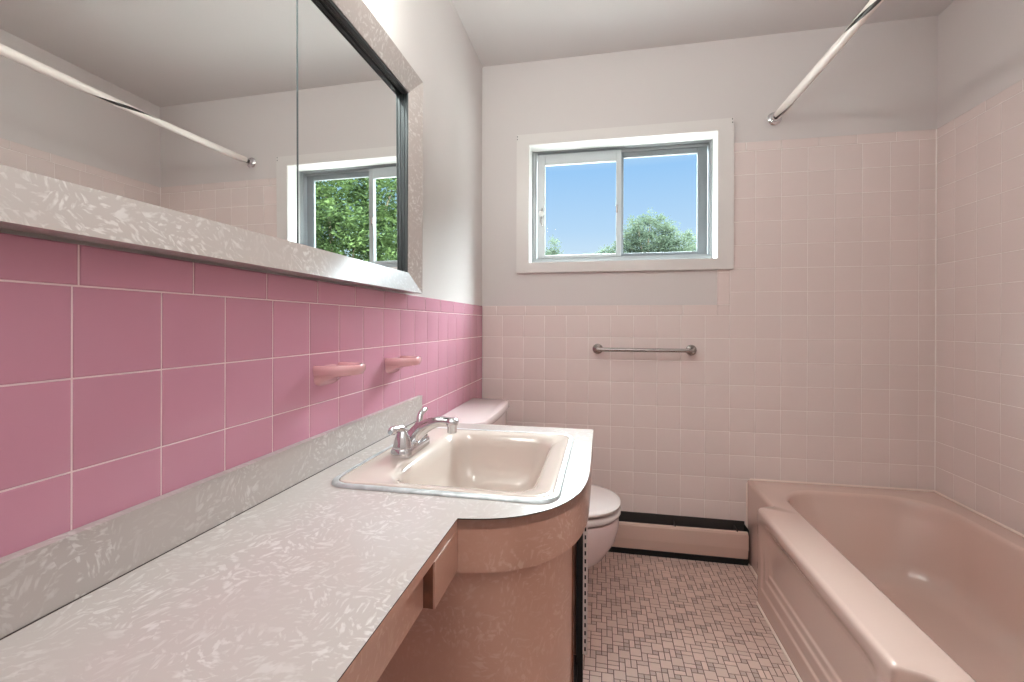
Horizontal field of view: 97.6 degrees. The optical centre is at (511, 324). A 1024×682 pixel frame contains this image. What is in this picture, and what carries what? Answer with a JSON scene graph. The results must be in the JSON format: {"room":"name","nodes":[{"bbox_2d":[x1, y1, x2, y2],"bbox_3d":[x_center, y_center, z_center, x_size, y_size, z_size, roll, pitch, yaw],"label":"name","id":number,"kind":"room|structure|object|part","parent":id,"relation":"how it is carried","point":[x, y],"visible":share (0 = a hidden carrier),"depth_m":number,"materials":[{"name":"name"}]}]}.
{"room":"bathroom","nodes":[
{"label":"bathroom","id":0,"kind":"room"},
{"bbox_2d":[0,0,481,557],"bbox_3d":[-0.499,-0.127,0.919,0.120,2.482,3.170,0,0,11],"label":"wall","id":1,"kind":"structure","parent":0,"point":[129,378],"depth_m":0.71,"materials":[{"name":"pink tile"}]},
{"bbox_2d":[0,397,421,638],"bbox_3d":[-0.486,0.291,0.647,0.014,0.094,1.782,0,0,11],"label":"backsplash","id":2,"kind":"structure","parent":1,"relation":"attached to","point":[34,585],"depth_m":0.61,"materials":[{"name":"laminate"}]},
{"bbox_2d":[0,0,422,293],"bbox_3d":[-0.419,-0.439,0.903,0.047,0.679,1.111,0,0,11],"label":"mirror","id":3,"kind":"object","parent":1,"relation":"attached to","point":[255,134],"visible":1,"depth_m":0.72,"materials":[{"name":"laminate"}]},
{"bbox_3d":[-0.484,-0.438,0.682,0.006,0.555,0.528,0,0,11],"label":"mirror pane","id":4,"kind":"part","parent":3,"relation":"part of","materials":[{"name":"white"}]},
{"bbox_3d":[-0.418,-0.130,0.903,0.043,0.060,1.111,0,0,11],"label":"rail","id":5,"kind":"part","parent":3,"relation":"part of","materials":[{"name":"laminate"}]},
{"bbox_3d":[-0.389,-0.439,1.151,0.006,0.555,0.485,0,0,11],"label":"mirror pane","id":6,"kind":"part","parent":3,"relation":"part of","materials":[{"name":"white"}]},
{"bbox_3d":[-0.416,-0.748,0.902,0.043,0.061,1.111,0,0,11],"label":"rail","id":7,"kind":"part","parent":3,"relation":"part of","materials":[{"name":"laminate"}]},
{"bbox_2d":[313,362,365,385],"bbox_3d":[-0.376,0.113,1.009,0.089,0.048,0.105,0,0,11],"label":"soap dish","id":8,"kind":"object","parent":1,"relation":"attached to","point":[325,374],"visible":1,"depth_m":0.97,"materials":[{"name":"pink ceramic"}]},
{"bbox_2d":[385,356,421,372],"bbox_3d":[-0.313,0.121,1.333,0.086,0.048,0.110,0,0,11],"label":"soap dish","id":9,"kind":"object","parent":1,"relation":"attached to","point":[392,365],"visible":1,"depth_m":1.29,"materials":[{"name":"pink ceramic"}]},
{"bbox_2d":[573,552,798,681],"bbox_3d":[0.553,1.127,0.710,2.073,0.060,2.970,0,0,11],"label":"floor","id":10,"kind":"structure","parent":0,"point":[650,618],"depth_m":1.64,"materials":[{"name":"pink tile"}]},
{"bbox_2d":[377,521,587,681],"bbox_3d":[-0.103,0.725,1.097,0.552,0.740,0.654,0,0,11],"label":"vanity cabinet","id":11,"kind":"object","parent":10,"relation":"on","point":[528,624],"visible":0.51,"depth_m":0.77,"materials":[{"name":"laminate"}]},
{"bbox_2d":[0,395,592,681],"bbox_3d":[-0.205,0.326,0.592,0.586,0.167,1.784,0,0,11],"label":"countertop","id":12,"kind":"structure","parent":11,"relation":"on","point":[263,568],"depth_m":0.57,"materials":[{"name":"laminate"}]},
{"bbox_2d":[350,579,422,681],"bbox_3d":[-0.350,0.371,0.366,0.332,0.065,0.623,0,0,11],"label":"drawer","id":13,"kind":"object","parent":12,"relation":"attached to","point":[373,667],"visible":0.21,"depth_m":0.54,"materials":[{"name":"laminate"}]},
{"bbox_2d":[332,427,573,503],"bbox_3d":[-0.097,0.382,1.083,0.464,0.140,0.506,0,0,11],"label":"sink","id":14,"kind":"object","parent":12,"relation":"in","point":[496,465],"visible":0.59,"depth_m":1.18,"materials":[{"name":"beige ceramic"}]},
{"bbox_2d":[388,407,458,458],"bbox_3d":[-0.204,0.267,1.109,0.150,0.090,0.197,0,0,11],"label":"faucet","id":15,"kind":"object","parent":14,"relation":"on","point":[407,444],"visible":1,"depth_m":1.09,"materials":[{"name":"silver metal"}]},
{"bbox_3d":[-0.269,0.247,1.051,0.021,0.024,0.057,0,0,22],"label":"lever","id":16,"kind":"part","parent":15,"relation":"part of","materials":[{"name":"silver metal"}]},
{"bbox_3d":[-0.261,0.272,1.067,0.046,0.043,0.046,0,0,11],"label":"handle","id":17,"kind":"part","parent":15,"relation":"part of","materials":[{"name":"silver metal"}]},
{"bbox_3d":[-0.251,0.302,1.117,0.054,0.020,0.156,0,0,11],"label":"plate","id":18,"kind":"part","parent":15,"relation":"part of","materials":[{"name":"silver metal"}]},
{"bbox_3d":[-0.237,0.242,1.187,0.018,0.042,0.058,0,0,11],"label":"lever","id":19,"kind":"part","parent":15,"relation":"part of","materials":[{"name":"silver metal"}]},
{"bbox_3d":[-0.203,0.263,1.108,0.131,0.075,0.041,0,0,11],"label":"spout","id":20,"kind":"part","parent":15,"relation":"part of","materials":[{"name":"silver metal"}]},
{"bbox_3d":[-0.047,0.725,1.410,0.540,0.740,0.019,0,0,11],"label":"panel","id":21,"kind":"part","parent":11,"relation":"part of","materials":[{"name":"laminate"}]},
{"bbox_2d":[442,398,620,567],"bbox_3d":[0.094,0.724,1.832,0.683,0.741,0.536,0,0,11],"label":"toilet","id":22,"kind":"object","parent":10,"relation":"on","point":[605,508],"visible":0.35,"depth_m":1.71,"materials":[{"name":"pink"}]},
{"bbox_3d":[-0.143,0.370,1.879,0.198,0.034,0.536,0,0,11],"label":"tank lid","id":23,"kind":"part","parent":22,"relation":"part of","materials":[{"name":"white"}]},
{"bbox_3d":[-0.148,0.560,1.880,0.186,0.344,0.516,0,0,11],"label":"tank","id":24,"kind":"part","parent":22,"relation":"part of","materials":[{"name":"white"}]},
{"bbox_3d":[0.186,0.922,1.816,0.480,0.346,0.354,0,0,11],"label":"bowl","id":25,"kind":"part","parent":22,"relation":"part of","materials":[{"name":"white"}]},
{"bbox_3d":[0.211,0.728,1.811,0.444,0.022,0.366,0,0,11],"label":"seat","id":26,"kind":"part","parent":22,"relation":"part of","materials":[{"name":"white plastic"}]},
{"bbox_3d":[0.211,0.698,1.811,0.442,0.015,0.364,0,0,11],"label":"seat lid","id":27,"kind":"part","parent":22,"relation":"part of","materials":[{"name":"white plastic"}]},
{"bbox_2d":[746,478,1023,681],"bbox_3d":[1.284,0.910,1.282,0.822,0.386,1.519,0,0,11],"label":"bathtub","id":28,"kind":"object","parent":10,"relation":"on","point":[856,583],"visible":0.99,"depth_m":1.55,"materials":[{"name":"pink ceramic"}]},
{"bbox_2d":[452,0,954,66],"bbox_3d":[0.563,-1.395,0.716,2.273,0.100,3.230,0,0,11],"label":"ceiling","id":29,"kind":"structure","parent":0,"point":[500,32],"depth_m":1.99,"materials":[{"name":"white paint"}]},
{"bbox_2d":[482,16,937,525],"bbox_3d":[0.859,-0.125,2.222,2.273,2.482,0.162,0,0,11],"label":"wall","id":30,"kind":"structure","parent":0,"point":[814,360],"depth_m":2.09,"materials":[{"name":"pink tile"}]},
{"bbox_2d":[516,118,733,273],"bbox_3d":[0.549,-0.613,2.291,1.032,0.706,0.208,0,0,11],"label":"window","id":31,"kind":"structure","parent":30,"relation":"in","point":[712,140],"depth_m":2.25,"materials":[{"name":"white paint"}]},
{"bbox_3d":[0.350,-0.625,2.357,0.435,0.552,0.018,0,0,11],"label":"sash","id":32,"kind":"part","parent":31,"relation":"part of","materials":[{"name":"silver metal"}]},
{"bbox_3d":[0.556,-0.612,2.340,0.896,0.598,0.109,0,0,11],"label":"frame","id":33,"kind":"part","parent":31,"relation":"part of","materials":[{"name":"silver metal"}]},
{"bbox_3d":[0.766,-0.624,2.303,0.441,0.552,0.018,0,0,11],"label":"sash","id":34,"kind":"part","parent":31,"relation":"part of","materials":[{"name":"silver metal"}]},
{"bbox_2d":[593,344,696,354],"bbox_3d":[0.634,0.122,2.151,0.489,0.051,0.070,0,0,11],"label":"towel bar","id":35,"kind":"object","parent":30,"relation":"attached to","point":[597,348],"visible":1,"depth_m":2.13,"materials":[{"name":"silver metal"}]},
{"bbox_3d":[0.419,0.121,2.194,0.051,0.051,0.070,0,0,11],"label":"post","id":36,"kind":"part","parent":35,"relation":"part of","materials":[{"name":"silver metal"}]},
{"bbox_3d":[0.849,0.122,2.108,0.051,0.051,0.070,0,0,11],"label":"post","id":37,"kind":"part","parent":35,"relation":"part of","materials":[{"name":"silver metal"}]},
{"bbox_2d":[608,511,748,565],"bbox_3d":[0.482,1.006,2.183,1.218,0.178,0.066,0,0,11],"label":"baseboard heater","id":38,"kind":"object","parent":30,"relation":"attached to","point":[725,541],"visible":0.49,"depth_m":2.10,"materials":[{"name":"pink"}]},
{"bbox_3d":[0.488,1.000,2.215,1.218,0.166,0.002,0,0,11],"label":"plate","id":39,"kind":"part","parent":38,"relation":"part of","materials":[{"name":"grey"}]},
{"bbox_2d":[935,0,1023,533],"bbox_3d":[1.613,-0.120,0.498,0.120,2.482,3.170,0,0,11],"label":"wall","id":40,"kind":"structure","parent":0,"point":[980,260],"depth_m":1.71,"materials":[{"name":"pink tile"}]},
{"bbox_3d":[1.166,-0.121,0.462,0.783,2.442,0.105,0,0,11],"label":"wall","id":41,"kind":"structure","parent":0,"visible":0},
{"bbox_2d":[767,0,883,124],"bbox_3d":[1.061,-0.949,1.319,0.061,0.061,1.534,0,0,11],"label":"shower rod","id":42,"kind":"object","parent":41,"relation":"attached to","point":[774,118],"visible":1,"depth_m":1.58,"materials":[{"name":"grey metal"}]},
{"label":"outside","id":43,"kind":"structure","parent":0,"visible":0},
{"bbox_3d":[18.490,3.771,44.823,140.000,0.150,89.400,0,0,11],"label":"ground","id":44,"kind":"structure","parent":43,"visible":0},
{"bbox_2d":[545,236,563,254],"bbox_3d":[2.129,-0.664,25.342,2.930,8.773,2.760,0,0,19],"label":"tree","id":45,"kind":"object","parent":44,"relation":"on","point":[551,251],"visible":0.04,"depth_m":25.14,"materials":[{"name":"green plant"}]},
{"bbox_2d":[594,207,696,253],"bbox_3d":[7.598,-1.406,25.389,4.967,10.290,6.355,0,0,-44],"label":"tree","id":46,"kind":"object","parent":44,"relation":"on","point":[666,239],"visible":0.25,"depth_m":24.75,"materials":[{"name":"green plant"}]},
{"bbox_2d":[678,234,696,251],"bbox_3d":[12.679,-1.495,31.374,3.922,10.485,3.790,0,0,41],"label":"tree","id":47,"kind":"object","parent":44,"relation":"on","point":[693,234],"visible":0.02,"depth_m":31.24,"materials":[{"name":"green plant"}]}
]}

